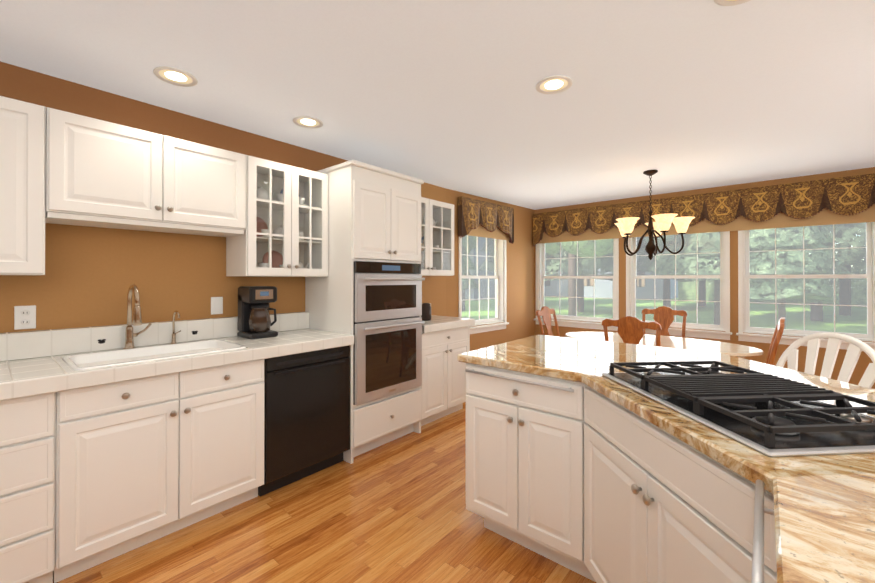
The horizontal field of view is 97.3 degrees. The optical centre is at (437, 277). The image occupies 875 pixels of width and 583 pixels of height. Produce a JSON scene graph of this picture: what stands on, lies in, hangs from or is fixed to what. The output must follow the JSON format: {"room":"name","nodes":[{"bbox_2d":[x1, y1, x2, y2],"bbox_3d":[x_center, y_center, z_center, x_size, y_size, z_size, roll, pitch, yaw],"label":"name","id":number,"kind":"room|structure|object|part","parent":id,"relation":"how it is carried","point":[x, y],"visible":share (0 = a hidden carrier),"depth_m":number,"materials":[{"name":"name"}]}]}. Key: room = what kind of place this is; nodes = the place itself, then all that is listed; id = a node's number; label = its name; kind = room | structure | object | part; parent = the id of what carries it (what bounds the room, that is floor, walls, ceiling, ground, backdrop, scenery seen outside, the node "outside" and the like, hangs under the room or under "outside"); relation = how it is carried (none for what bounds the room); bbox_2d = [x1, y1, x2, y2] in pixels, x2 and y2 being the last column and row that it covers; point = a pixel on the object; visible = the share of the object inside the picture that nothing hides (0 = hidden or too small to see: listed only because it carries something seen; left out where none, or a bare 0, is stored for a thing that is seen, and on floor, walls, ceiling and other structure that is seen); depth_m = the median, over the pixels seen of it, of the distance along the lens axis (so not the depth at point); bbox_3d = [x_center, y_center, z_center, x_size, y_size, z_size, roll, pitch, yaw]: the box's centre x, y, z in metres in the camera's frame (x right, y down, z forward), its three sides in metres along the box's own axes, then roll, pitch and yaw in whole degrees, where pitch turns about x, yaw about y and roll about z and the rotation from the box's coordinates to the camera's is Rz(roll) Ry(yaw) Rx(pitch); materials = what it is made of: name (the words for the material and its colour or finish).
{"room":"kitchen","nodes":[
{"label":"kitchen","id":0,"kind":"room"},
{"bbox_2d":[0,61,445,332],"bbox_3d":[-2.135,0.131,2.010,0.140,2.385,6.740,0,0,40],"label":"wall","id":1,"kind":"structure","parent":0,"point":[90,276],"depth_m":2.30,"materials":[{"name":"brown paint"}]},
{"bbox_2d":[14,305,35,329],"bbox_3d":[-2.087,0.201,1.949,0.009,0.118,0.075,0,0,40],"label":"electrical outlet","id":2,"kind":"object","parent":1,"relation":"attached to","point":[24,317],"visible":1,"depth_m":1.95,"materials":[{"name":"white plastic"}]},
{"bbox_2d":[0,96,51,274],"bbox_3d":[-2.214,-0.404,1.543,0.334,0.781,0.882,0,0,40],"label":"upper cabinet","id":3,"kind":"object","parent":1,"relation":"attached to","point":[25,127],"depth_m":1.72,"materials":[{"name":"white paint"}]},
{"bbox_2d":[52,108,251,235],"bbox_3d":[-1.636,-0.550,2.225,0.334,0.484,0.900,0,0,40],"label":"upper cabinet","id":4,"kind":"object","parent":1,"relation":"attached to","point":[106,174],"depth_m":2.06,"materials":[{"name":"white paint"}]},
{"bbox_2d":[211,297,222,314],"bbox_3d":[-1.507,0.191,2.631,0.008,0.118,0.075,0,0,40],"label":"outlet","id":5,"kind":"object","parent":1,"relation":"attached to","point":[216,305],"visible":1,"depth_m":2.63,"materials":[{"name":"white plastic"}]},
{"bbox_2d":[53,402,595,582],"bbox_3d":[-0.278,1.352,1.812,7.340,0.060,8.850,0,0,40],"label":"floor","id":6,"kind":"structure","parent":0,"point":[395,511],"depth_m":1.96,"materials":[{"name":"brown wood"}]},
{"bbox_2d":[0,384,63,582],"bbox_3d":[-1.998,0.881,1.583,0.606,0.880,0.563,0,0,40],"label":"base cabinet","id":7,"kind":"object","parent":6,"relation":"on","point":[31,423],"depth_m":1.55,"materials":[{"name":"white paint"}]},
{"bbox_2d":[60,352,267,580],"bbox_3d":[-1.530,0.883,2.133,0.606,0.880,0.881,0,0,40],"label":"base cabinet","id":8,"kind":"object","parent":6,"relation":"on","point":[111,447],"depth_m":1.87,"materials":[{"name":"white paint"}]},
{"bbox_2d":[0,328,351,395],"bbox_3d":[-1.812,0.422,1.776,0.645,0.040,3.023,0,0,40],"label":"countertop","id":9,"kind":"structure","parent":8,"relation":"on","point":[21,373],"depth_m":1.92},
{"bbox_2d":[123,284,151,348],"bbox_3d":[-1.665,0.220,2.163,0.219,0.366,0.128,0,0,40],"label":"faucet","id":10,"kind":"object","parent":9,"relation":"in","point":[130,334],"visible":0.98,"depth_m":2.17,"materials":[{"name":"silver metal"}]},
{"bbox_2d":[60,336,251,375],"bbox_3d":[-1.495,0.497,2.081,0.439,0.203,0.739,0,0,40],"label":"sink","id":11,"kind":"object","parent":9,"relation":"in","point":[112,359],"depth_m":2.07,"materials":[{"name":"white ceramic"}]},
{"bbox_2d":[170,311,180,343],"bbox_3d":[-1.572,0.301,2.335,0.120,0.205,0.059,0,0,40],"label":"filter faucet","id":12,"kind":"object","parent":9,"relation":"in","point":[173,341],"visible":0.94,"depth_m":2.35,"materials":[{"name":"silver metal"}]},
{"bbox_2d":[237,286,277,338],"bbox_3d":[-1.228,0.232,2.659,0.210,0.345,0.214,0,0,40],"label":"coffee maker","id":13,"kind":"object","parent":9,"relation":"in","point":[254,320],"visible":1,"depth_m":2.60,"materials":[{"name":"black plastic"}]},
{"bbox_2d":[268,340,351,492],"bbox_3d":[-1.047,0.885,2.702,0.606,0.880,0.611,0,0,40],"label":"dishwasher","id":14,"kind":"object","parent":6,"relation":"on","point":[310,389],"depth_m":2.49,"materials":[{"name":"black plastic"}]},
{"bbox_2d":[304,160,427,462],"bbox_3d":[-0.596,0.245,3.208,0.643,2.164,0.730,0,0,40],"label":"tall cabinet","id":15,"kind":"object","parent":6,"relation":"on","point":[366,225],"depth_m":2.93,"materials":[{"name":"white paint"}]},
{"bbox_3d":[-0.524,-0.397,3.293,0.003,0.664,2.046,0,0,40],"label":"glass","id":16,"kind":"part","parent":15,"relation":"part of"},
{"bbox_2d":[428,324,471,422],"bbox_3d":[-0.137,0.890,3.775,0.604,0.880,0.728,0,0,40],"label":"base cabinet","id":17,"kind":"object","parent":6,"relation":"on","point":[446,375],"depth_m":3.58,"materials":[{"name":"white paint"}]},
{"bbox_2d":[428,316,474,327],"bbox_3d":[-0.117,0.430,3.773,0.645,0.040,0.748,0,0,40],"label":"countertop","id":18,"kind":"structure","parent":17,"relation":"on","point":[436,321],"depth_m":3.66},
{"bbox_2d":[421,303,430,320],"bbox_3d":[-0.110,0.326,3.713,0.100,0.166,0.100,0,0,40],"label":"canister","id":19,"kind":"object","parent":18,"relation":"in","point":[426,312],"visible":0.9,"depth_m":3.67,"materials":[{"name":"brown"}]},
{"bbox_2d":[536,306,559,336],"bbox_3d":[1.455,0.832,4.337,0.547,0.999,0.486,0,0,40],"label":"chair","id":20,"kind":"object","parent":6,"relation":"on","point":[545,312],"visible":0.25,"depth_m":4.47,"materials":[{"name":"brown wood"}]},
{"bbox_2d":[602,316,661,346],"bbox_3d":[1.812,0.829,3.487,0.486,0.999,0.547,0,0,40],"label":"chair","id":21,"kind":"object","parent":6,"relation":"on","point":[630,329],"visible":0.25,"depth_m":3.29,"materials":[{"name":"brown wood"}]},
{"bbox_2d":[565,332,762,358],"bbox_3d":[2.110,0.972,3.807,1.700,0.704,0.920,0,0,40],"label":"dining table","id":22,"kind":"object","parent":6,"relation":"on","point":[738,350],"visible":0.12,"depth_m":3.63,"materials":[{"name":"brown wood"}]},
{"bbox_2d":[642,306,687,337],"bbox_3d":[2.489,0.832,4.315,0.486,0.999,0.547,0,0,40],"label":"chair","id":23,"kind":"object","parent":6,"relation":"on","point":[664,317],"visible":0.25,"depth_m":4.47,"materials":[{"name":"brown wood"}]},
{"bbox_2d":[457,335,874,582],"bbox_3d":[0.296,0.827,0.559,2.200,0.980,3.900,0,0,40],"label":"kitchen island","id":24,"kind":"object","parent":6,"relation":"on","point":[596,461],"visible":1,"depth_m":1.21,"materials":[{"name":"white paint"}]},
{"bbox_2d":[601,360,874,457],"bbox_3d":[0.958,0.370,1.239,0.878,0.060,0.878,0,0,40],"label":"cooktop","id":25,"kind":"object","parent":24,"relation":"in","point":[752,413],"depth_m":1.09,"materials":[{"name":"black metal"}]},
{"bbox_2d":[766,317,784,364],"bbox_3d":[2.647,0.828,3.339,0.547,0.999,0.486,0,0,40],"label":"chair","id":26,"kind":"object","parent":6,"relation":"on","point":[775,340],"visible":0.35,"depth_m":3.05,"materials":[{"name":"brown wood"}]},
{"bbox_2d":[776,332,874,387],"bbox_3d":[1.682,0.792,1.800,0.556,1.064,0.556,0,0,40],"label":"chair","id":27,"kind":"object","parent":6,"relation":"on","point":[856,347],"visible":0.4,"depth_m":1.81,"materials":[{"name":"white paint"}]},
{"bbox_2d":[0,0,874,209],"bbox_3d":[-0.278,-1.103,1.822,7.340,0.080,8.850,0,0,40],"label":"ceiling","id":28,"kind":"structure","parent":0,"point":[682,95],"depth_m":2.05,"materials":[{"name":"paint"}]},
{"bbox_2d":[153,66,197,86],"bbox_3d":[-1.376,-1.056,2.027,0.196,0.009,0.196,0,0,40],"label":"recessed light","id":29,"kind":"object","parent":28,"relation":"in","point":[175,76],"visible":1,"depth_m":2.02,"materials":[{"name":"white"}]},
{"bbox_2d":[293,116,322,128],"bbox_3d":[-0.878,-1.054,2.614,0.196,0.009,0.196,0,0,40],"label":"recessed light","id":30,"kind":"object","parent":28,"relation":"in","point":[307,122],"visible":0.98,"depth_m":2.61,"materials":[{"name":"white"}]},
{"bbox_2d":[536,75,572,93],"bbox_3d":[0.639,-1.056,2.113,0.196,0.009,0.196,0,0,40],"label":"recessed light","id":31,"kind":"object","parent":28,"relation":"in","point":[555,84],"visible":1,"depth_m":2.11,"materials":[{"name":"white"}]},
{"bbox_2d":[615,170,694,259],"bbox_3d":[2.127,-0.612,3.833,0.720,0.884,0.695,0,0,40],"label":"chandelier","id":32,"kind":"object","parent":28,"relation":"hanging from","point":[655,230],"visible":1,"depth_m":3.72,"materials":[{"name":"brown metal"}]},
{"bbox_2d":[714,0,750,5],"bbox_3d":[1.122,-1.059,1.400,0.196,0.009,0.196,0,0,40],"label":"recessed light","id":33,"kind":"object","parent":28,"relation":"in","point":[727,2],"visible":0.98,"depth_m":1.48,"materials":[{"name":"white"}]},
{"bbox_2d":[446,189,534,350],"bbox_3d":[0.756,0.144,5.289,0.140,2.385,1.996,0,0,45],"label":"wall","id":34,"kind":"structure","parent":0,"point":[520,258],"depth_m":5.54,"materials":[{"name":"brown paint"}]},
{"bbox_2d":[459,235,508,333],"bbox_3d":[0.561,0.041,5.080,0.220,1.340,1.025,0,0,45],"label":"window","id":35,"kind":"structure","parent":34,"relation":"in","point":[499,276],"depth_m":5.22,"materials":[{"name":"white paint"}]},
{"bbox_3d":[0.538,0.000,5.103,0.103,1.111,0.794,0,0,40],"label":"glass","id":36,"kind":"part","parent":35,"relation":"part of","materials":[{"name":"clear glass"}]},
{"bbox_2d":[458,196,513,243],"bbox_3d":[0.668,-0.726,5.001,0.107,0.496,1.100,0,0,45],"label":"valance","id":37,"kind":"object","parent":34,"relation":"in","point":[478,218],"visible":1,"depth_m":4.93,"materials":[{"name":"fabric"}]},
{"bbox_2d":[535,167,874,388],"bbox_3d":[3.395,0.140,4.412,5.100,2.385,0.140,0,0,40],"label":"wall","id":38,"kind":"structure","parent":0,"point":[863,362],"depth_m":4.35,"materials":[{"name":"brown paint"}]},
{"bbox_2d":[534,238,618,330],"bbox_3d":[1.998,0.043,5.564,1.233,1.340,0.188,0,0,40],"label":"window","id":39,"kind":"structure","parent":38,"relation":"in","point":[541,277],"depth_m":5.56,"materials":[{"name":"white paint"}]},
{"bbox_2d":[626,231,731,339],"bbox_3d":[2.938,0.039,4.766,1.132,1.340,0.188,0,0,40],"label":"window","id":40,"kind":"structure","parent":38,"relation":"in","point":[632,277],"depth_m":4.67,"materials":[{"name":"white paint"}]},
{"bbox_2d":[533,173,874,245],"bbox_3d":[3.094,-0.728,4.482,4.279,0.496,0.108,0,0,40],"label":"valance","id":41,"kind":"object","parent":38,"relation":"attached to","point":[844,200],"visible":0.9,"depth_m":4.28,"materials":[{"name":"fabric"}]},
{"bbox_2d":[736,222,874,350],"bbox_3d":[3.824,0.036,4.013,1.122,1.340,0.188,0,0,40],"label":"window","id":42,"kind":"structure","parent":38,"relation":"in","point":[745,277],"depth_m":4.04,"materials":[{"name":"white paint"}]},
{"label":"outside","id":43,"kind":"structure","parent":0,"visible":0},
{"bbox_2d":[462,288,866,333],"bbox_3d":[22.618,1.759,23.319,130.000,0.100,115.000,0,0,40],"label":"ground","id":44,"kind":"structure","parent":43,"point":[769,315],"depth_m":18.16,"materials":[{"name":"green plant"}]},
{"bbox_2d":[465,237,494,299],"bbox_3d":[1.257,-2.239,36.031,11.600,8.000,8.900,0,0,40],"label":"house","id":45,"kind":"structure","parent":44,"relation":"on","point":[483,273],"depth_m":30.09,"materials":[{"name":"grey"}]},
{"bbox_2d":[544,250,683,299],"bbox_3d":[16.349,-2.333,37.581,12.600,8.200,10.000,0,0,40],"label":"house","id":46,"kind":"structure","parent":44,"relation":"on","point":[649,283],"depth_m":32.99,"materials":[{"name":"grey"}]},
{"bbox_2d":[462,222,865,328],"bbox_3d":[10.187,-7.814,17.566,39.958,19.000,23.394,0,0,40],"label":"trees","id":47,"kind":"object","parent":44,"relation":"on","point":[811,243],"depth_m":12.84,"materials":[{"name":"green plant"}]},
{"bbox_2d":[678,261,866,306],"bbox_3d":[12.909,0.313,11.891,90.000,2.700,45.000,0,0,40],"label":"hedge","id":48,"kind":"object","parent":44,"relation":"on","point":[830,281],"depth_m":23.84,"materials":[{"name":"green plant"}]}
]}

